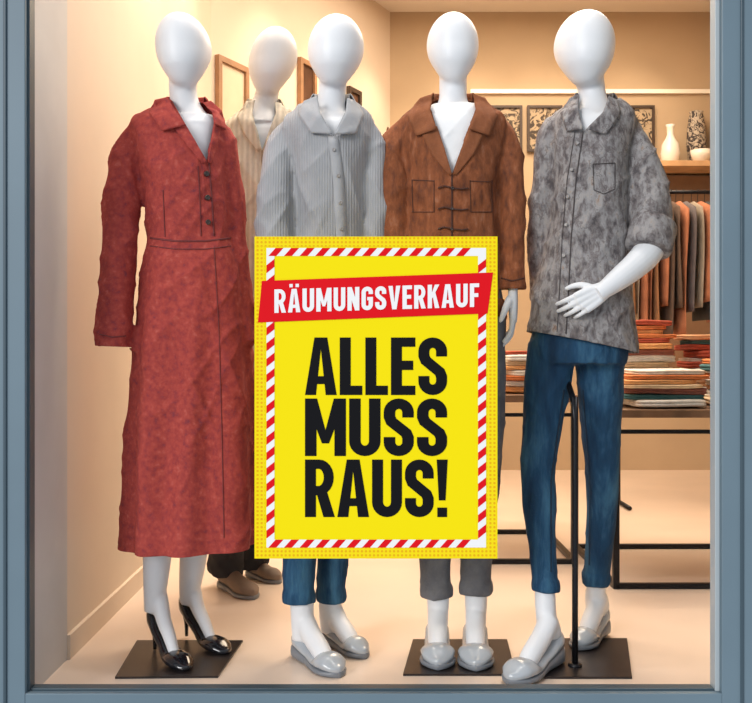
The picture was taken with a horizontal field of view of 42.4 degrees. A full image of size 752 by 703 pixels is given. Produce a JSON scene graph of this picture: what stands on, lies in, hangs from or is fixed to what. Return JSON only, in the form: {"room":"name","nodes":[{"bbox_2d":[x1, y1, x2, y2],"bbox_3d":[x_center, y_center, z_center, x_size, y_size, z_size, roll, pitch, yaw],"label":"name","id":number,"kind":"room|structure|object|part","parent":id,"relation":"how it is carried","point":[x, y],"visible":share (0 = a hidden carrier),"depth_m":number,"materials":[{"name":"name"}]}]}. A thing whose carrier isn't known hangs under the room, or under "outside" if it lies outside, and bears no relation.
{"room":"outside clothing shop","nodes":[
{"label":"outside clothing shop","id":0,"kind":"room"},
{"bbox_2d":[67,0,210,633],"bbox_3d":[-0.935,-0.820,3.985,0.100,3.400,2.430,0,0,0],"label":"wall","id":1,"kind":"structure","parent":0,"point":[115,73],"depth_m":3.06,"materials":[{"name":"paint"}]},
{"bbox_2d":[35,0,66,683],"bbox_3d":[-0.933,-0.820,2.620,0.103,3.400,0.300,0,0,0],"label":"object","id":2,"kind":"structure","parent":1,"relation":"attached to","point":[50,15],"depth_m":2.63,"materials":[{"name":"white paint"}]},
{"bbox_2d":[67,557,171,659],"bbox_3d":[-0.879,0.845,3.985,0.012,0.070,2.430,0,0,0],"label":"baseboard","id":3,"kind":"structure","parent":1,"relation":"attached to","point":[91,624],"depth_m":3.10,"materials":[{"name":"paint"}]},
{"bbox_2d":[211,0,389,135],"bbox_3d":[-0.441,-0.820,6.250,0.134,3.400,2.276,0,0,26],"label":"wall","id":4,"kind":"structure","parent":0,"point":[235,24],"depth_m":6.07,"materials":[{"name":"beige paint"}]},
{"bbox_2d":[215,54,248,120],"bbox_3d":[-0.791,-1.410,5.353,0.027,0.380,0.290,0,0,26],"label":"picture frame","id":5,"kind":"object","parent":4,"relation":"attached to","point":[231,77],"visible":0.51,"depth_m":5.33,"materials":[{"name":"brown wood"}]},
{"bbox_2d":[297,57,316,104],"bbox_3d":[-0.430,-1.650,6.083,0.027,0.340,0.201,0,0,26],"label":"picture frame","id":6,"kind":"object","parent":4,"relation":"attached to","point":[306,77],"visible":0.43,"depth_m":6.06,"materials":[{"name":"brown wood"}]},
{"bbox_2d":[347,86,361,105],"bbox_3d":[-0.148,-1.610,6.653,0.027,0.380,0.178,0,0,26],"label":"picture frame","id":7,"kind":"object","parent":4,"relation":"attached to","point":[357,95],"visible":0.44,"depth_m":6.67,"materials":[{"name":"wood"}]},
{"bbox_2d":[43,470,709,683],"bbox_3d":[0.858,0.930,4.930,3.685,0.100,4.940,0,0,0],"label":"floor","id":8,"kind":"structure","parent":0,"point":[666,631],"depth_m":3.30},
{"bbox_2d":[93,12,253,678],"bbox_3d":[-0.558,-0.048,2.802,0.460,1.856,0.391,0,0,0],"label":"mannequin","id":9,"kind":"object","parent":8,"relation":"on","point":[187,471],"visible":0.98,"depth_m":2.69},
{"bbox_3d":[-0.563,0.877,2.772,0.321,0.006,0.332,0,0,0],"label":"plate","id":10,"kind":"part","parent":9,"relation":"part of","materials":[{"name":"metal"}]},
{"bbox_2d":[207,26,297,599],"bbox_3d":[-0.456,-0.125,3.502,0.416,2.010,0.624,0,0,-30],"label":"mannequin","id":11,"kind":"object","parent":8,"relation":"on","point":[273,54],"visible":0.22,"depth_m":3.31},
{"bbox_2d":[253,13,386,677],"bbox_3d":[-0.134,-0.052,2.802,0.350,1.865,0.334,0,0,-41],"label":"mannequin","id":12,"kind":"object","parent":8,"relation":"on","point":[322,168],"visible":0.53,"depth_m":2.77},
{"bbox_2d":[382,12,526,675],"bbox_3d":[0.218,-0.059,2.813,0.444,1.878,0.364,0,0,0],"label":"mannequin","id":13,"kind":"object","parent":8,"relation":"on","point":[454,162],"visible":0.58,"depth_m":2.79},
{"bbox_3d":[0.236,0.877,2.789,0.325,0.006,0.318,0,0,0],"label":"plate","id":14,"kind":"part","parent":13,"relation":"part of","materials":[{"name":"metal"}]},
{"bbox_2d":[492,392,577,563],"bbox_3d":[0.620,0.530,4.350,0.440,0.700,0.700,0,0,0],"label":"display table","id":15,"kind":"object","parent":8,"relation":"on","point":[509,396],"visible":0.07,"depth_m":4.01,"materials":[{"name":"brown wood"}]},
{"bbox_2d":[505,351,526,392],"bbox_3d":[0.658,0.086,4.249,0.298,0.183,0.322,0,0,0],"label":"folded clothes","id":16,"kind":"object","parent":15,"relation":"on","point":[515,360],"visible":0.23,"depth_m":4.11,"materials":[{"name":"fabric"}]},
{"bbox_2d":[502,9,676,683],"bbox_3d":[0.566,-0.058,2.793,0.561,1.876,0.422,0,0,-14],"label":"mannequin","id":17,"kind":"object","parent":8,"relation":"on","point":[599,202],"visible":1,"depth_m":2.75},
{"bbox_3d":[0.553,0.479,2.739,0.040,0.793,0.124,0,0,0],"label":"support rod","id":18,"kind":"part","parent":17,"relation":"part of","materials":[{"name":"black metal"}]},
{"bbox_3d":[0.610,0.877,2.783,0.228,0.006,0.411,0,0,12],"label":"plate","id":19,"kind":"part","parent":17,"relation":"part of","materials":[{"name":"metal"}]},
{"bbox_2d":[570,402,709,588],"bbox_3d":[1.310,0.547,3.965,0.880,0.665,0.770,0,0,0],"label":"display table","id":20,"kind":"object","parent":8,"relation":"on","point":[628,411],"visible":0.37,"depth_m":3.59,"materials":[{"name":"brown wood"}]},
{"bbox_2d":[624,320,676,368],"bbox_3d":[1.111,0.039,4.138,0.313,0.344,0.302,0,0,0],"label":"folded clothes","id":21,"kind":"object","parent":20,"relation":"on","point":[655,351],"visible":0.3,"depth_m":4.02,"materials":[{"name":"fabric"}]},
{"bbox_2d":[623,368,709,406],"bbox_3d":[1.098,0.140,3.779,0.346,0.144,0.332,0,0,0],"label":"folded clothes","id":22,"kind":"object","parent":20,"relation":"on","point":[660,387],"visible":0.77,"depth_m":3.65,"materials":[{"name":"fabric"}]},
{"bbox_2d":[673,334,709,395],"bbox_3d":[1.458,0.068,4.177,0.322,0.285,0.274,0,0,0],"label":"folded clothes","id":23,"kind":"object","parent":20,"relation":"on","point":[696,348],"visible":0.27,"depth_m":4.08,"materials":[{"name":"fabric"}]},
{"bbox_2d":[699,359,709,403],"bbox_3d":[1.470,0.121,3.849,0.321,0.184,0.329,0,0,0],"label":"folded clothes","id":24,"kind":"object","parent":20,"relation":"on","point":[705,366],"visible":0.11,"depth_m":3.90,"materials":[{"name":"fabric"}]},
{"bbox_2d":[620,189,709,509],"bbox_3d":[1.940,-0.029,5.600,1.120,1.813,0.500,0,0,0],"label":"clothes rack","id":25,"kind":"object","parent":8,"relation":"on","point":[679,284],"visible":0.38,"depth_m":5.44,"materials":[{"name":"black metal"}]},
{"bbox_2d":[374,0,709,11],"bbox_3d":[0.858,-2.570,4.930,3.685,0.100,4.940,0,0,0],"label":"ceiling","id":26,"kind":"structure","parent":0,"point":[390,5],"depth_m":7.06,"materials":[{"name":"paint"}]},
{"bbox_2d":[390,12,709,469],"bbox_3d":[1.352,-0.820,7.250,2.696,3.400,0.100,0,0,0],"label":"wall","id":27,"kind":"structure","parent":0,"point":[654,50],"depth_m":7.20,"materials":[{"name":"paint"}]},
{"bbox_2d":[492,105,521,148],"bbox_3d":[0.953,-1.649,7.181,0.259,0.341,0.027,0,0,0],"label":"framed print","id":28,"kind":"object","parent":27,"relation":"attached to","point":[512,113],"visible":0.36,"depth_m":7.18},
{"bbox_2d":[527,105,562,151],"bbox_3d":[1.249,-1.649,7.181,0.259,0.341,0.027,0,0,0],"label":"framed print","id":29,"kind":"object","parent":27,"relation":"attached to","point":[536,114],"visible":0.6,"depth_m":7.18},
{"bbox_2d":[470,89,709,93],"bbox_3d":[1.650,-1.925,7.185,1.900,0.030,0.030,0,0,0],"label":"trim","id":30,"kind":"structure","parent":27,"relation":"attached to","point":[475,91],"depth_m":7.17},
{"bbox_2d":[631,105,654,146],"bbox_3d":[1.846,-1.649,7.181,0.430,0.341,0.027,0,0,0],"label":"framed print","id":31,"kind":"object","parent":27,"relation":"attached to","point":[645,114],"visible":0.22,"depth_m":7.18},
{"bbox_2d":[660,160,709,174],"bbox_3d":[2.015,-1.330,7.020,1.130,0.040,0.340,0,0,0],"label":"wall shelf","id":32,"kind":"object","parent":27,"relation":"attached to","point":[671,167],"visible":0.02,"depth_m":6.91,"materials":[{"name":"brown wood"}]},
{"bbox_2d":[660,124,679,159],"bbox_3d":[2.130,-1.495,7.020,0.140,0.290,0.140,0,0,0],"label":"vase","id":33,"kind":"object","parent":32,"relation":"on","point":[670,149],"visible":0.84,"depth_m":6.97,"materials":[{"name":"white ceramic"}]},
{"bbox_2d":[686,110,706,159],"bbox_3d":[2.345,-1.552,7.100,0.144,0.405,0.144,0,0,0],"label":"patterned vase","id":34,"kind":"object","parent":32,"relation":"on","point":[696,128],"visible":0.77,"depth_m":7.05,"materials":[{"name":"ceramic"}]},
{"bbox_2d":[690,148,709,159],"bbox_3d":[2.330,-1.395,6.950,0.156,0.090,0.156,0,0,0],"label":"bowl","id":35,"kind":"object","parent":32,"relation":"on","point":[701,153],"visible":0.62,"depth_m":6.89,"materials":[{"name":"white ceramic"}]},
{"bbox_2d":[667,176,709,367],"bbox_3d":[2.065,-0.580,7.160,1.030,1.420,0.080,0,0,0],"label":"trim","id":36,"kind":"structure","parent":27,"relation":"attached to","point":[702,327],"depth_m":7.12,"materials":[{"name":"brown wood"}]},
{"bbox_3d":[-0.060,-2.120,2.430,2.080,1.000,0.060,0,0,0],"label":"wall","id":37,"kind":"structure","parent":0,"visible":0},
{"bbox_2d":[0,0,751,702],"bbox_3d":[-0.060,-0.310,2.434,2.080,2.620,0.059,0,0,0],"label":"window","id":38,"kind":"structure","parent":37,"relation":"in","point":[730,20],"depth_m":2.41,"materials":[{"name":"clear glass"}]},
{"label":"glass pane","id":39,"kind":"object","parent":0,"visible":0},
{"bbox_2d":[254,236,497,558],"bbox_3d":[0.000,0.117,2.464,0.618,0.818,0.005,0,0,0],"label":"poster","id":40,"kind":"object","parent":39,"relation":"attached to","point":[376,357],"visible":1,"depth_m":2.46,"materials":[{"name":"yellow paper"}]}
]}

